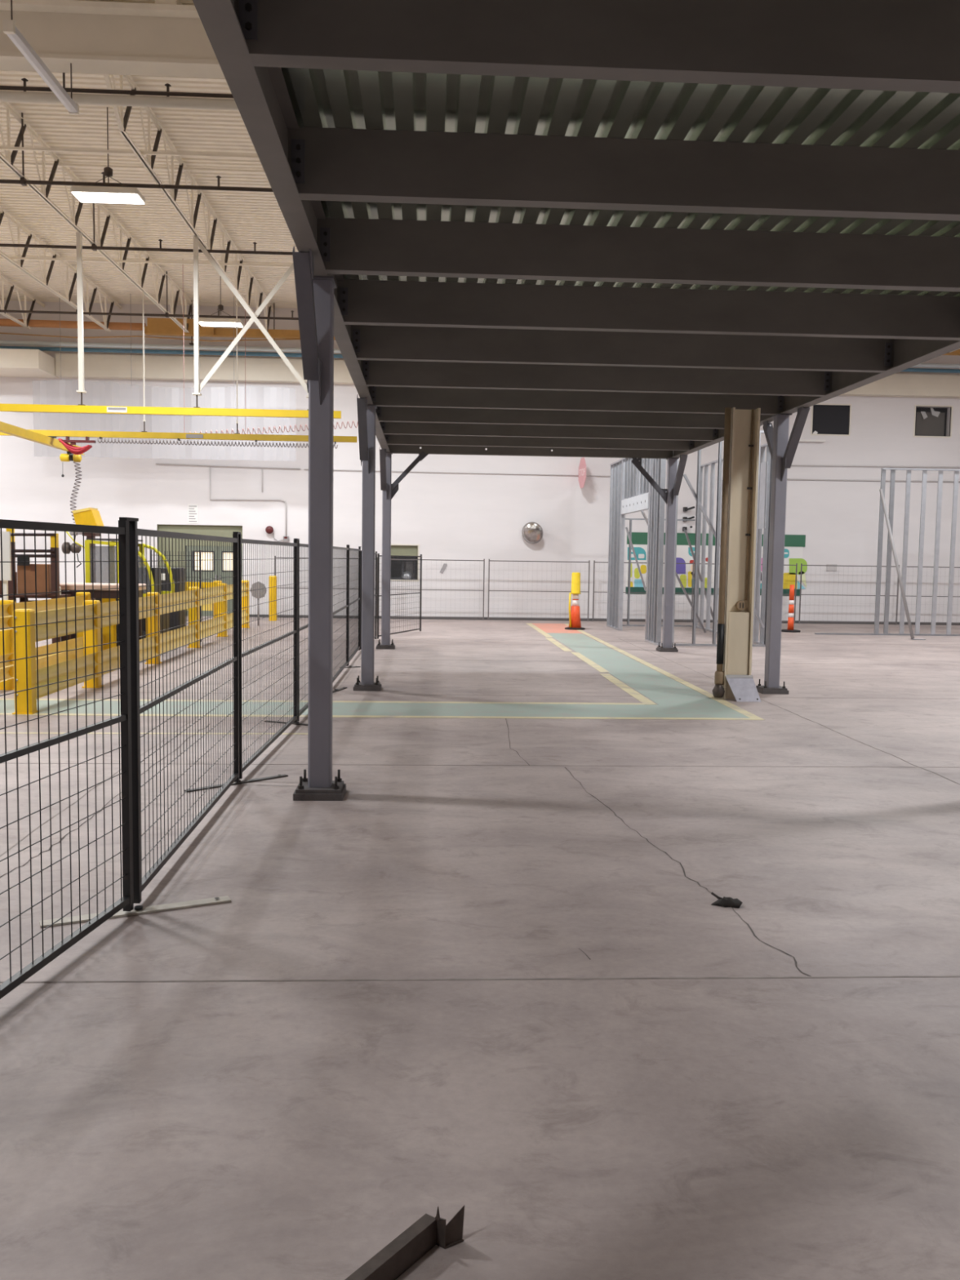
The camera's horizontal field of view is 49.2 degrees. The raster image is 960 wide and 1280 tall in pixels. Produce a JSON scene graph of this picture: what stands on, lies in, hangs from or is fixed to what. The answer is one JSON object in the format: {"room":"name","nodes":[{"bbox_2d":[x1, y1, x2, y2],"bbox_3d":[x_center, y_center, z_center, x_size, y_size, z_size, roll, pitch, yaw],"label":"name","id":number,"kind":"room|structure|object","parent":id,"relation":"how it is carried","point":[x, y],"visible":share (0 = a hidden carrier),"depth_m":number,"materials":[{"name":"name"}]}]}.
{"room":"factory floor","nodes":[
{"label":"factory floor","id":0,"kind":"room"},
{"bbox_2d":[0,0,298,308],"bbox_3d":[0.244,-6.841,6.348,41.000,0.045,41.700,1,5,-3],"label":"ceiling","id":1,"kind":"structure","parent":0,"point":[248,217],"depth_m":19.02,"materials":[{"name":"beige paint"}]},
{"bbox_2d":[2,0,79,115],"bbox_3d":[-4.620,-6.621,11.086,0.100,1.280,1.934,1,5,-3],"label":"tube light","id":2,"kind":"object","parent":1,"relation":"hanging from","point":[9,28],"visible":1,"depth_m":10.93,"materials":[{"name":"white metal"}]},
{"bbox_2d":[70,106,145,204],"bbox_3d":[-5.305,-6.945,14.947,0.940,1.262,0.440,1,5,-3],"label":"light","id":3,"kind":"object","parent":1,"relation":"hanging from","point":[99,194],"visible":1,"depth_m":14.90,"materials":[{"name":"white metal"}]},
{"bbox_2d":[71,191,144,204],"bbox_3d":[-5.314,-6.321,14.996,0.900,0.011,0.400,1,5,-3],"label":"diffuser","id":4,"kind":"object","parent":3,"relation":"attached to","point":[125,197],"depth_m":14.95,"materials":[{"name":"white"}]},
{"bbox_2d":[0,0,225,78],"bbox_3d":[-0.059,-6.915,12.253,41.000,0.735,0.620,1,5,-3],"label":"girder","id":5,"kind":"object","parent":1,"relation":"attached to","point":[162,37],"visible":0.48,"depth_m":11.90,"materials":[{"name":"metal"}]},
{"bbox_2d":[0,275,45,329],"bbox_3d":[-10.690,-7.505,19.275,0.086,0.821,14.750,1,5,-3],"label":"roof truss","id":6,"kind":"object","parent":5,"relation":"attached to","point":[25,324],"visible":0.89,"depth_m":24.88,"materials":[{"name":"metal"}]},
{"bbox_2d":[0,207,121,331],"bbox_3d":[-8.782,-7.485,19.373,0.086,0.821,14.750,1,5,-3],"label":"roof truss","id":7,"kind":"object","parent":5,"relation":"attached to","point":[19,264],"visible":0.91,"depth_m":21.83,"materials":[{"name":"metal"}]},
{"bbox_2d":[0,254,292,265],"bbox_3d":[-8.513,-8.033,22.030,13.100,0.035,0.035,1,5,-3],"label":"bridging angle","id":8,"kind":"object","parent":7,"relation":"attached to","point":[9,255],"visible":0.44,"depth_m":22.10,"materials":[{"name":"beige paint"}]},
{"bbox_2d":[0,102,193,332],"bbox_3d":[-6.865,-7.465,19.472,0.086,0.821,14.750,1,5,-3],"label":"roof truss","id":9,"kind":"object","parent":5,"relation":"attached to","point":[9,159],"visible":0.83,"depth_m":18.11,"materials":[{"name":"metal"}]},
{"bbox_2d":[0,146,258,158],"bbox_3d":[-8.124,-6.728,14.219,13.100,0.035,0.035,1,5,-3],"label":"bridging angle","id":10,"kind":"object","parent":9,"relation":"attached to","point":[2,148],"visible":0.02,"depth_m":14.38,"materials":[{"name":"beige paint"}]},
{"bbox_2d":[0,161,265,173],"bbox_3d":[-8.240,-7.604,16.654,13.100,0.035,0.035,1,5,-3],"label":"bridging angle","id":11,"kind":"object","parent":9,"relation":"attached to","point":[1,162],"visible":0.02,"depth_m":16.78,"materials":[{"name":"beige paint"}]},
{"bbox_2d":[0,256,290,266],"bbox_3d":[-8.402,-7.165,19.694,13.100,0.035,0.035,1,5,-3],"label":"bridging angle","id":12,"kind":"object","parent":9,"relation":"attached to","point":[1,257],"visible":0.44,"depth_m":19.79,"materials":[{"name":"beige paint"}]},
{"bbox_2d":[0,231,341,418],"bbox_3d":[-9.134,-5.442,17.816,13.480,3.020,0.120,1,5,-3],"label":"rail","id":13,"kind":"object","parent":9,"relation":"hanging from","point":[80,408],"visible":0.78,"depth_m":18.04,"materials":[{"name":"yellow metal"}]},
{"bbox_2d":[0,421,84,454],"bbox_3d":[-8.838,-4.017,20.325,0.160,0.203,6.800,1,5,-3],"label":"bridge","id":14,"kind":"object","parent":13,"relation":"hanging from","point":[51,441],"visible":0.81,"depth_m":20.65,"materials":[{"name":"yellow metal"}]},
{"bbox_2d":[144,325,959,355],"bbox_3d":[2.220,-7.533,26.432,21.000,0.180,0.200,1,5,-3],"label":"beam","id":15,"kind":"structure","parent":9,"relation":"attached to","point":[218,332],"depth_m":25.95,"materials":[{"name":"metal"}]},
{"bbox_2d":[0,332,300,341],"bbox_3d":[-8.368,-7.484,25.898,7.801,0.127,0.027,1,5,-3],"label":"bridging angle","id":16,"kind":"object","parent":15,"relation":"hanging from","point":[0,332],"visible":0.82,"depth_m":25.89,"materials":[{"name":"paint"}]},
{"bbox_2d":[146,317,213,336],"bbox_3d":[-7.358,-7.700,25.776,1.600,0.380,0.090,1,5,-3],"label":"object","id":17,"kind":"structure","parent":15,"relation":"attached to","point":[155,326],"depth_m":25.73,"materials":[{"name":"paint"}]},
{"bbox_2d":[103,74,273,335],"bbox_3d":[-4.918,-7.445,19.573,0.086,0.821,14.750,1,5,-3],"label":"roof truss","id":18,"kind":"object","parent":5,"relation":"attached to","point":[122,122],"visible":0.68,"depth_m":16.65,"materials":[{"name":"metal"}]},
{"bbox_2d":[0,290,356,442],"bbox_3d":[-9.319,-5.749,21.665,13.500,3.020,0.098,1,5,-3],"label":"rail","id":19,"kind":"object","parent":18,"relation":"hanging from","point":[143,434],"visible":0.67,"depth_m":21.89,"materials":[{"name":"yellow metal"}]},
{"bbox_2d":[57,435,96,454],"bbox_3d":[-8.363,-4.038,21.780,0.742,0.379,0.188,1,5,-3],"label":"cable","id":20,"kind":"object","parent":19,"relation":"hanging from","point":[74,450],"visible":1,"depth_m":21.72,"materials":[{"name":"red plastic"}]},
{"bbox_2d":[59,451,82,567],"bbox_3d":[-8.943,-2.853,22.981,0.488,2.534,0.274,1,5,-3],"label":"coiled hose","id":21,"kind":"object","parent":20,"relation":"hanging from","point":[67,457],"visible":0.84,"depth_m":22.93,"materials":[{"name":"grey plastic"}]},
{"bbox_2d":[97,436,337,448],"bbox_3d":[-5.468,-4.121,21.918,4.967,0.151,0.192,1,5,-3],"label":"coiled hose","id":22,"kind":"object","parent":19,"relation":"hanging from","point":[100,437],"visible":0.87,"depth_m":21.86,"materials":[{"name":"grey"}]},
{"bbox_2d":[0,72,238,110],"bbox_3d":[-8.961,-6.864,12.036,15.200,1.070,0.160,1,5,-3],"label":"pipe","id":23,"kind":"object","parent":1,"relation":"hanging from","point":[24,96],"visible":0.7,"depth_m":12.28,"materials":[{"name":"white metal"}]},
{"bbox_2d":[0,112,272,191],"bbox_3d":[-9.113,-7.133,15.040,15.200,1.010,0.096,1,5,-3],"label":"pipe","id":24,"kind":"object","parent":1,"relation":"hanging from","point":[23,181],"visible":0.69,"depth_m":15.26,"materials":[{"name":"metal"}]},
{"bbox_2d":[0,202,292,255],"bbox_3d":[-9.277,-7.391,18.276,15.200,1.010,0.096,1,5,-3],"label":"pipe","id":25,"kind":"object","parent":1,"relation":"hanging from","point":[93,246],"visible":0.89,"depth_m":18.46,"materials":[{"name":"metal"}]},
{"bbox_2d":[0,271,298,319],"bbox_3d":[-9.540,-7.804,23.453,15.200,1.010,0.096,1,5,-3],"label":"pipe","id":26,"kind":"object","parent":1,"relation":"hanging from","point":[166,314],"visible":0.66,"depth_m":23.57,"materials":[{"name":"metal"}]},
{"bbox_2d":[32,293,296,461],"bbox_3d":[-7.753,-6.474,25.810,6.400,3.980,0.091,1,5,-3],"label":"plastic sheet","id":27,"kind":"object","parent":1,"relation":"hanging from","point":[60,392],"visible":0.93,"depth_m":25.90,"materials":[{"name":"grey"}]},
{"bbox_2d":[199,276,244,327],"bbox_3d":[-5.719,-7.595,23.111,0.940,1.262,0.440,1,5,-3],"label":"light","id":28,"kind":"object","parent":1,"relation":"hanging from","point":[203,322],"visible":0.92,"depth_m":23.04,"materials":[{"name":"white metal"}]},
{"bbox_2d":[199,321,243,327],"bbox_3d":[-5.729,-6.972,23.160,0.900,0.011,0.400,1,5,-3],"label":"diffuser","id":29,"kind":"object","parent":28,"relation":"attached to","point":[232,324],"depth_m":23.12,"materials":[{"name":"white"}]},
{"bbox_2d":[182,258,358,434],"bbox_3d":[-4.368,-6.267,22.784,4.118,3.820,0.155,1,5,-3],"label":"coiled hose","id":30,"kind":"object","parent":1,"relation":"hanging from","point":[183,259],"visible":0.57,"depth_m":22.83,"materials":[{"name":"grey"}]},
{"bbox_3d":[-9.979,-7.990,26.168,0.100,1.080,0.180,1,5,-3],"label":"hanger","id":31,"kind":"object","parent":1,"relation":"hanging from","visible":0},
{"bbox_2d":[0,340,959,368],"bbox_3d":[-0.801,-7.297,26.699,41.000,0.110,0.105,1,5,-3],"label":"pipe","id":32,"kind":"object","parent":31,"relation":"hanging from","point":[2,342],"visible":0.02,"depth_m":26.30,"materials":[{"name":"metal"}]},
{"bbox_2d":[0,610,959,1279],"bbox_3d":[-0.006,0.969,9.619,41.000,0.153,47.000,1,5,-3],"label":"floor","id":33,"kind":"structure","parent":0,"point":[499,976],"depth_m":4.16,"materials":[{"name":"concrete"}]},
{"bbox_2d":[0,531,11,599],"bbox_3d":[-5.882,-0.397,12.969,0.180,1.880,0.080,1,5,-3],"label":"board","id":34,"kind":"object","parent":33,"relation":"on","point":[6,535],"visible":0.56,"depth_m":12.89,"materials":[{"name":"white paper"}]},
{"bbox_2d":[0,528,71,643],"bbox_3d":[-6.990,-0.624,15.069,1.980,1.970,0.590,1,5,-3],"label":"rack","id":35,"kind":"object","parent":33,"relation":"on","point":[20,557],"visible":0.41,"depth_m":14.82,"materials":[{"name":"brown paint"}]},
{"bbox_2d":[17,564,51,594],"bbox_3d":[-6.356,-0.873,15.076,0.440,0.440,0.402,1,5,-3],"label":"carton","id":36,"kind":"object","parent":35,"relation":"on","point":[29,570],"visible":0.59,"depth_m":14.88,"materials":[{"name":"cardboard"}]},
{"bbox_2d":[0,593,71,598],"bbox_3d":[-6.991,-0.642,15.098,1.980,0.040,0.530,1,5,-3],"label":"shelf","id":37,"kind":"object","parent":35,"relation":"attached to","point":[28,596],"depth_m":14.84,"materials":[{"name":"brown paint"}]},
{"bbox_2d":[0,591,90,689],"bbox_3d":[-5.604,0.100,11.938,0.200,1.060,6.880,1,5,-3],"label":"guard rail","id":38,"kind":"object","parent":33,"relation":"on","point":[8,606],"visible":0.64,"depth_m":13.36,"materials":[{"name":"yellow metal"}]},
{"bbox_2d":[0,516,138,999],"bbox_3d":[-1.733,0.444,3.422,0.034,1.782,2.839,1,5,6],"label":"mesh fence","id":39,"kind":"object","parent":33,"relation":"on","point":[126,902],"visible":1,"depth_m":4.29,"materials":[{"name":"metal"}]},
{"bbox_2d":[71,507,104,599],"bbox_3d":[-7.396,-1.258,19.840,0.470,2.470,0.490,1,5,-3],"label":"hopper","id":40,"kind":"object","parent":33,"relation":"on","point":[87,516],"visible":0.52,"depth_m":19.54,"materials":[{"name":"yellow paint"}]},
{"bbox_2d":[59,582,146,641],"bbox_3d":[-5.722,-0.267,15.860,1.200,1.170,0.600,1,5,-3],"label":"work table","id":41,"kind":"object","parent":33,"relation":"on","point":[70,586],"visible":0.31,"depth_m":15.57,"materials":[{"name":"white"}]},
{"bbox_2d":[102,598,116,650],"bbox_3d":[-5.787,-0.272,16.349,0.180,1.100,0.180,1,5,-3],"label":"post","id":42,"kind":"object","parent":33,"relation":"on","point":[105,630],"visible":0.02,"depth_m":16.28,"materials":[{"name":"metal"}]},
{"bbox_2d":[66,531,174,646],"bbox_3d":[-6.059,-0.797,17.322,1.668,1.987,1.430,1,5,-3],"label":"machine","id":43,"kind":"object","parent":33,"relation":"on","point":[96,549],"visible":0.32,"depth_m":16.69,"materials":[{"name":"yellow metal"}]},
{"bbox_2d":[12,580,249,714],"bbox_3d":[-4.942,-0.295,17.052,0.200,1.060,13.100,1,5,-3],"label":"guard rail","id":44,"kind":"object","parent":33,"relation":"on","point":[20,648],"visible":0.73,"depth_m":12.68,"materials":[{"name":"yellow metal"}]},
{"bbox_2d":[39,895,231,927],"bbox_3d":[-1.570,1.238,4.818,0.838,0.024,0.070,-1,5,-27],"label":"stand","id":45,"kind":"object","parent":33,"relation":"on","point":[138,909],"visible":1,"depth_m":4.82,"materials":[{"name":"grey metal"}]},
{"bbox_2d":[160,567,185,631],"bbox_3d":[-5.640,-0.618,18.990,0.480,1.380,0.520,1,5,-3],"label":"cabinet","id":46,"kind":"object","parent":33,"relation":"on","point":[163,568],"visible":0.23,"depth_m":18.78,"materials":[{"name":"grey metal"}]},
{"bbox_2d":[151,549,201,641],"bbox_3d":[-5.653,-0.818,19.486,0.930,1.700,0.030,1,5,-3],"label":"wire cage","id":47,"kind":"object","parent":33,"relation":"on","point":[156,566],"visible":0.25,"depth_m":19.44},
{"bbox_2d":[186,580,221,617],"bbox_3d":[-6.169,-0.704,21.884,1.520,1.080,0.250,1,5,-3],"label":"guard rail","id":48,"kind":"object","parent":33,"relation":"on","point":[216,581],"visible":0.18,"depth_m":21.77,"materials":[{"name":"metal"}]},
{"bbox_2d":[184,773,288,791],"bbox_3d":[-1.742,1.021,7.542,0.824,0.024,0.045,-4,6,-44],"label":"stand","id":49,"kind":"object","parent":33,"relation":"on","point":[284,775],"visible":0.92,"depth_m":7.57,"materials":[{"name":"grey metal"}]},
{"bbox_2d":[128,520,240,903],"bbox_3d":[-1.663,0.227,6.181,0.034,1.782,2.764,1,5,-3],"label":"mesh fence","id":50,"kind":"object","parent":49,"relation":"on","point":[140,883],"visible":0.99,"depth_m":5.76,"materials":[{"name":"metal"}]},
{"bbox_2d":[249,581,266,626],"bbox_3d":[-5.089,-0.835,24.122,0.400,1.020,0.081,2,5,14],"label":"round plate","id":51,"kind":"object","parent":33,"relation":"on","point":[262,585],"visible":0.52,"depth_m":24.06,"materials":[{"name":"grey"}]},
{"bbox_2d":[268,575,276,621],"bbox_3d":[-5.149,-1.039,26.063,0.180,1.120,0.180,1,5,-3],"label":"bollard","id":52,"kind":"object","parent":33,"relation":"on","point":[270,575],"visible":0.5,"depth_m":25.98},
{"bbox_2d":[265,720,307,725],"bbox_3d":[-1.782,0.809,10.217,0.730,0.024,0.045,3,5,23],"label":"stand","id":53,"kind":"object","parent":33,"relation":"on","point":[297,723],"visible":0.5,"depth_m":10.20,"materials":[{"name":"grey metal"}]},
{"bbox_2d":[238,533,299,778],"bbox_3d":[-1.758,0.013,8.882,0.034,1.782,2.706,1,5,-1],"label":"mesh fence","id":54,"kind":"object","parent":53,"relation":"on","point":[242,767],"visible":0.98,"depth_m":8.71,"materials":[{"name":"metal"}]},
{"bbox_2d":[297,540,308,720],"bbox_3d":[-1.808,-0.198,11.534,0.034,1.782,2.665,1,5,-1],"label":"mesh fence","id":55,"kind":"object","parent":33,"relation":"on","point":[304,708],"visible":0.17,"depth_m":10.50,"materials":[{"name":"metal"}]},
{"bbox_2d":[275,555,375,617],"bbox_3d":[-3.958,-1.354,27.012,2.648,1.588,0.028,1,5,-3],"label":"mesh fence","id":56,"kind":"object","parent":33,"relation":"on","point":[275,556],"visible":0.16,"depth_m":26.98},
{"bbox_2d":[332,544,349,682],"bbox_3d":[-1.893,-0.407,14.175,0.034,1.782,2.684,1,5,-3],"label":"mesh fence","id":57,"kind":"object","parent":33,"relation":"on","point":[345,625],"visible":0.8,"depth_m":14.40,"materials":[{"name":"metal"}]},
{"bbox_2d":[348,546,360,665],"bbox_3d":[-2.015,-0.617,16.809,0.039,1.782,2.654,1,5,-3],"label":"mesh fence","id":58,"kind":"object","parent":33,"relation":"on","point":[357,559],"visible":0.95,"depth_m":16.84,"materials":[{"name":"metal"}]},
{"bbox_2d":[360,550,377,649],"bbox_3d":[-2.044,-0.780,19.305,0.030,1.714,2.325,1,5,1],"label":"mesh fence","id":59,"kind":"object","parent":33,"relation":"on","point":[375,553],"visible":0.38,"depth_m":20.34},
{"bbox_2d":[377,553,422,639],"bbox_3d":[-1.641,-0.940,21.663,0.028,1.674,2.388,2,5,17],"label":"mesh fence","id":60,"kind":"object","parent":33,"relation":"on","point":[379,575],"visible":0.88,"depth_m":21.70,"materials":[{"name":"metal"}]},
{"bbox_2d":[344,1204,464,1279],"bbox_3d":[-0.445,1.436,2.058,0.078,0.096,1.256,4,6,37],"label":"metal beam","id":61,"kind":"structure","parent":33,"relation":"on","point":[403,1251],"depth_m":2.45,"materials":[{"name":"metal"}]},
{"bbox_2d":[390,559,484,620],"bbox_3d":[-1.212,-1.325,27.154,2.648,1.588,0.028,1,5,-3],"label":"mesh fence","id":62,"kind":"object","parent":33,"relation":"on","point":[483,560],"visible":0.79,"depth_m":27.17,"materials":[{"name":"metal"}]},
{"bbox_2d":[487,559,590,621],"bbox_3d":[1.532,-1.296,27.296,2.644,1.588,0.028,1,5,-3],"label":"mesh fence","id":63,"kind":"object","parent":33,"relation":"on","point":[588,562],"visible":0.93,"depth_m":27.29,"materials":[{"name":"metal"}]},
{"bbox_2d":[564,572,585,630],"bbox_3d":[2.228,-0.910,24.449,0.444,1.330,0.444,2,5,19],"label":"delineator","id":64,"kind":"object","parent":33,"relation":"on","point":[575,624],"visible":1,"depth_m":24.36,"materials":[{"name":"orange plastic"}]},
{"bbox_2d":[192,0,959,800],"bbox_3d":[1.469,-0.831,7.200,5.422,3.865,23.490,1,5,-3],"label":"mezzanine","id":65,"kind":"object","parent":33,"relation":"on","point":[602,228],"visible":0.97,"depth_m":6.58,"materials":[{"name":"grey paint"}]},
{"bbox_2d":[592,560,693,622],"bbox_3d":[4.274,-1.268,27.437,2.642,1.588,0.028,1,5,-3],"label":"mesh fence","id":66,"kind":"object","parent":33,"relation":"on","point":[594,562],"visible":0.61,"depth_m":27.43,"materials":[{"name":"metal"}]},
{"bbox_2d":[606,457,706,645],"bbox_3d":[4.185,-2.082,22.963,1.789,3.955,5.670,1,5,-3],"label":"frame","id":67,"kind":"structure","parent":33,"relation":"on","point":[627,482],"depth_m":22.32,"materials":[{"name":"metal"}]},
{"bbox_2d":[622,518,695,626],"bbox_3d":[4.285,-1.628,25.480,2.050,2.657,1.041,1,5,-3],"label":"wall","id":68,"kind":"structure","parent":33,"relation":"on","point":[629,534],"depth_m":25.85,"materials":[{"name":"metal"}]},
{"bbox_2d":[716,480,722,635],"bbox_3d":[5.317,-1.809,23.090,0.097,3.408,0.156,1,5,-3],"label":"stud","id":69,"kind":"object","parent":33,"relation":"on","point":[722,480],"visible":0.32,"depth_m":23.08,"materials":[{"name":"metal"}]},
{"bbox_2d":[671,430,772,646],"bbox_3d":[4.655,-1.956,20.315,2.150,4.135,0.390,1,5,-3],"label":"wall","id":70,"kind":"structure","parent":33,"relation":"on","point":[699,505],"depth_m":20.18,"materials":[{"name":"metal"}]},
{"bbox_2d":[683,443,770,644],"bbox_3d":[5.253,-2.109,23.505,1.212,3.955,5.932,1,5,3],"label":"wall","id":71,"kind":"structure","parent":33,"relation":"on","point":[765,467],"depth_m":24.01,"materials":[{"name":"metal"}]},
{"bbox_2d":[711,892,742,908],"bbox_3d":[1.189,1.253,5.053,0.148,0.038,0.108,2,5,12],"label":"scrap","id":72,"kind":"object","parent":33,"relation":"on","point":[725,901],"visible":1,"depth_m":5.02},
{"bbox_2d":[721,407,760,699],"bbox_3d":[3.093,-1.017,12.551,0.324,3.440,0.300,1,5,-3],"label":"column","id":73,"kind":"structure","parent":33,"relation":"on","point":[744,424],"depth_m":12.49,"materials":[{"name":"metal"}]},
{"bbox_2d":[712,407,731,697],"bbox_3d":[2.876,-1.019,12.410,0.147,3.420,0.166,1,5,-3],"label":"drain pipe","id":74,"kind":"object","parent":73,"relation":"attached to","point":[718,691],"visible":1,"depth_m":12.42,"materials":[{"name":"black plastic"}]},
{"bbox_2d":[735,600,746,610],"bbox_3d":[3.122,-0.414,12.551,0.119,0.119,0.060,1,5,-3],"label":"outlet","id":75,"kind":"object","parent":73,"relation":"attached to","point":[740,605],"depth_m":12.52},
{"bbox_2d":[725,675,760,702],"bbox_3d":[3.121,0.572,12.428,0.375,0.294,0.220,1,5,-3],"label":"plate","id":76,"kind":"object","parent":33,"relation":"on","point":[744,688],"visible":1,"depth_m":12.42,"materials":[{"name":"silver metal"}]},
{"bbox_2d":[698,563,797,623],"bbox_3d":[7.017,-1.239,27.579,2.648,1.588,0.028,1,5,-3],"label":"mesh fence","id":77,"kind":"object","parent":33,"relation":"on","point":[796,565],"visible":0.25,"depth_m":27.62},
{"bbox_2d":[781,584,800,632],"bbox_3d":[7.344,-0.747,24.721,0.444,1.110,0.444,2,5,19],"label":"delineator","id":78,"kind":"object","parent":33,"relation":"on","point":[791,605],"visible":0.98,"depth_m":24.67,"materials":[{"name":"plastic"}]},
{"bbox_2d":[798,563,899,624],"bbox_3d":[9.763,-1.211,27.720,2.648,1.588,0.028,1,5,-3],"label":"mesh fence","id":79,"kind":"object","parent":33,"relation":"on","point":[802,565],"visible":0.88,"depth_m":27.71,"materials":[{"name":"metal"}]},
{"bbox_2d":[814,467,959,635],"bbox_3d":[9.753,-1.996,23.906,4.100,3.797,0.169,1,5,-3],"label":"frame","id":80,"kind":"structure","parent":33,"relation":"on","point":[883,469],"depth_m":23.96,"materials":[{"name":"metal"}]},
{"bbox_2d":[879,488,925,639],"bbox_3d":[9.352,-1.709,23.210,0.301,3.312,1.424,-1,5,-17],"label":"prop","id":81,"kind":"object","parent":33,"relation":"on","point":[894,552],"visible":1,"depth_m":23.16,"materials":[{"name":"grey"}]},
{"bbox_2d":[904,566,959,623],"bbox_3d":[12.514,-1.182,27.862,2.658,1.588,0.028,1,5,-3],"label":"mesh fence","id":82,"kind":"object","parent":33,"relation":"on","point":[907,566],"visible":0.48,"depth_m":27.83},
{"bbox_2d":[0,300,959,622],"bbox_3d":[-0.872,-4.519,27.529,41.000,7.950,0.220,1,5,-3],"label":"wall","id":83,"kind":"structure","parent":0,"point":[450,516],"depth_m":27.59,"materials":[{"name":"white paint"}]},
{"bbox_2d":[0,348,58,377],"bbox_3d":[-15.987,-6.906,25.758,10.580,0.450,1.400,1,5,-3],"label":"duct","id":84,"kind":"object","parent":83,"relation":"attached to","point":[14,362],"depth_m":25.37,"materials":[{"name":"metal"}]},
{"bbox_2d":[187,503,198,523],"bbox_3d":[-7.446,-3.277,27.177,0.260,0.500,0.014,1,5,-3],"label":"notice","id":85,"kind":"object","parent":83,"relation":"attached to","point":[193,510],"visible":1,"depth_m":27.17,"materials":[{"name":"white paper"}]},
{"bbox_2d":[186,545,242,616],"bbox_3d":[-6.947,-1.536,27.441,1.440,1.840,0.085,1,5,-3],"label":"door","id":86,"kind":"structure","parent":83,"relation":"in","point":[204,548],"depth_m":27.43,"materials":[{"name":"grey paint"}]},
{"bbox_2d":[155,462,300,469],"bbox_3d":[-6.509,-4.492,27.105,3.701,0.095,0.035,1,5,-3],"label":"conduit","id":87,"kind":"object","parent":83,"relation":"attached to","point":[156,463],"visible":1,"depth_m":27.09,"materials":[{"name":"grey"}]},
{"bbox_2d":[208,466,286,536],"bbox_3d":[-6.018,-3.590,27.202,1.984,1.760,0.035,1,5,-3],"label":"conduit","id":88,"kind":"object","parent":83,"relation":"attached to","point":[284,501],"visible":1,"depth_m":27.18,"materials":[{"name":"grey"}]},
{"bbox_2d":[391,543,419,581],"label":"window","id":89,"kind":"structure","parent":83,"relation":"in","point":[397,549],"depth_m":27.85,"materials":[{"name":"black glass"}]},
{"bbox_2d":[391,545,417,555],"bbox_3d":[-2.043,-2.356,27.612,0.815,0.270,0.020,1,5,-3],"label":"roller blind","id":90,"kind":"object","parent":89,"relation":"attached to","point":[397,550],"depth_m":27.61,"materials":[{"name":"fabric"}]},
{"bbox_2d":[304,468,610,476],"bbox_3d":[0.131,-4.363,27.452,9.400,0.067,0.027,1,5,-3],"label":"conduit","id":91,"kind":"object","parent":83,"relation":"attached to","point":[304,468],"visible":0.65,"depth_m":27.44,"materials":[{"name":"grey"}]},
{"bbox_2d":[55,353,959,398],"bbox_3d":[4.468,-6.801,27.357,30.400,0.560,0.300,1,5,-3],"label":"beam","id":92,"kind":"structure","parent":83,"relation":"attached to","point":[95,366],"depth_m":26.67,"materials":[{"name":"metal"}]},
{"bbox_2d":[521,521,542,543],"bbox_3d":[1.376,-2.808,27.447,0.407,0.568,0.449,-2,5,-29],"label":"convex mirror","id":93,"kind":"object","parent":83,"relation":"attached to","point":[532,532],"visible":1,"depth_m":27.37,"materials":[{"name":"silver metal"}]},
{"bbox_2d":[578,457,586,488],"bbox_3d":[2.679,-4.337,27.209,0.137,0.776,0.806,1,5,-3],"label":"sign","id":94,"kind":"object","parent":83,"relation":"attached to","point":[582,467],"visible":1,"depth_m":27.15,"materials":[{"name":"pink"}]},
{"bbox_2d":[248,614,959,625],"bbox_3d":[-0.923,-0.582,27.715,41.000,0.070,0.030,1,5,-3],"label":"baseboard","id":95,"kind":"structure","parent":83,"relation":"attached to","point":[250,615],"depth_m":27.86,"materials":[{"name":"grey"}]},
{"bbox_2d":[682,506,694,531],"bbox_3d":[5.525,-3.211,27.742,0.314,0.654,0.176,2,5,12],"label":"wall hooks","id":96,"kind":"object","parent":83,"relation":"attached to","point":[685,508],"visible":0.92,"depth_m":27.68,"materials":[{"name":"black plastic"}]},
{"bbox_2d":[625,532,807,595],"bbox_3d":[6.338,-2.022,27.975,4.898,1.630,0.018,1,5,-3],"label":"banner","id":97,"kind":"object","parent":83,"relation":"attached to","point":[793,544],"visible":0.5,"depth_m":27.94,"materials":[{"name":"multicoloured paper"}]},
{"bbox_2d":[810,403,851,435],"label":"window","id":98,"kind":"structure","parent":83,"relation":"in","point":[827,419],"depth_m":27.85,"materials":[{"name":"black glass"}]},
{"bbox_2d":[786,478,959,482],"bbox_3d":[10.717,-4.258,27.998,7.800,0.069,0.039,1,5,-3],"label":"conduit","id":99,"kind":"object","parent":83,"relation":"attached to","point":[787,478],"visible":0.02,"depth_m":27.95,"materials":[{"name":"grey"}]},
{"bbox_2d":[791,464,959,468],"bbox_3d":[10.722,-4.627,27.969,7.800,0.089,0.039,1,5,-3],"label":"conduit","id":100,"kind":"object","parent":83,"relation":"attached to","point":[791,464],"visible":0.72,"depth_m":27.95,"materials":[{"name":"grey"}]},
{"bbox_2d":[913,404,952,437],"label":"window","id":101,"kind":"structure","parent":83,"relation":"in","point":[929,422],"depth_m":28.28,"materials":[{"name":"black glass"}]},
{"bbox_3d":[-20.385,-3.070,5.601,0.200,7.950,41.700,1,5,-3],"label":"wall","id":102,"kind":"structure","parent":0,"visible":0},
{"bbox_2d":[0,318,146,330],"bbox_3d":[-14.755,-7.839,25.546,13.001,0.260,0.171,1,5,-3],"label":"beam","id":103,"kind":"structure","parent":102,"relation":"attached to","point":[3,322],"depth_m":25.73,"materials":[{"name":"metal"}]},
{"bbox_2d":[0,346,959,373],"bbox_3d":[-0.805,-7.181,26.758,41.000,0.100,0.095,1,5,-3],"label":"pipe","id":104,"kind":"object","parent":102,"relation":"attached to","point":[42,348],"visible":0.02,"depth_m":26.38,"materials":[{"name":"metal"}]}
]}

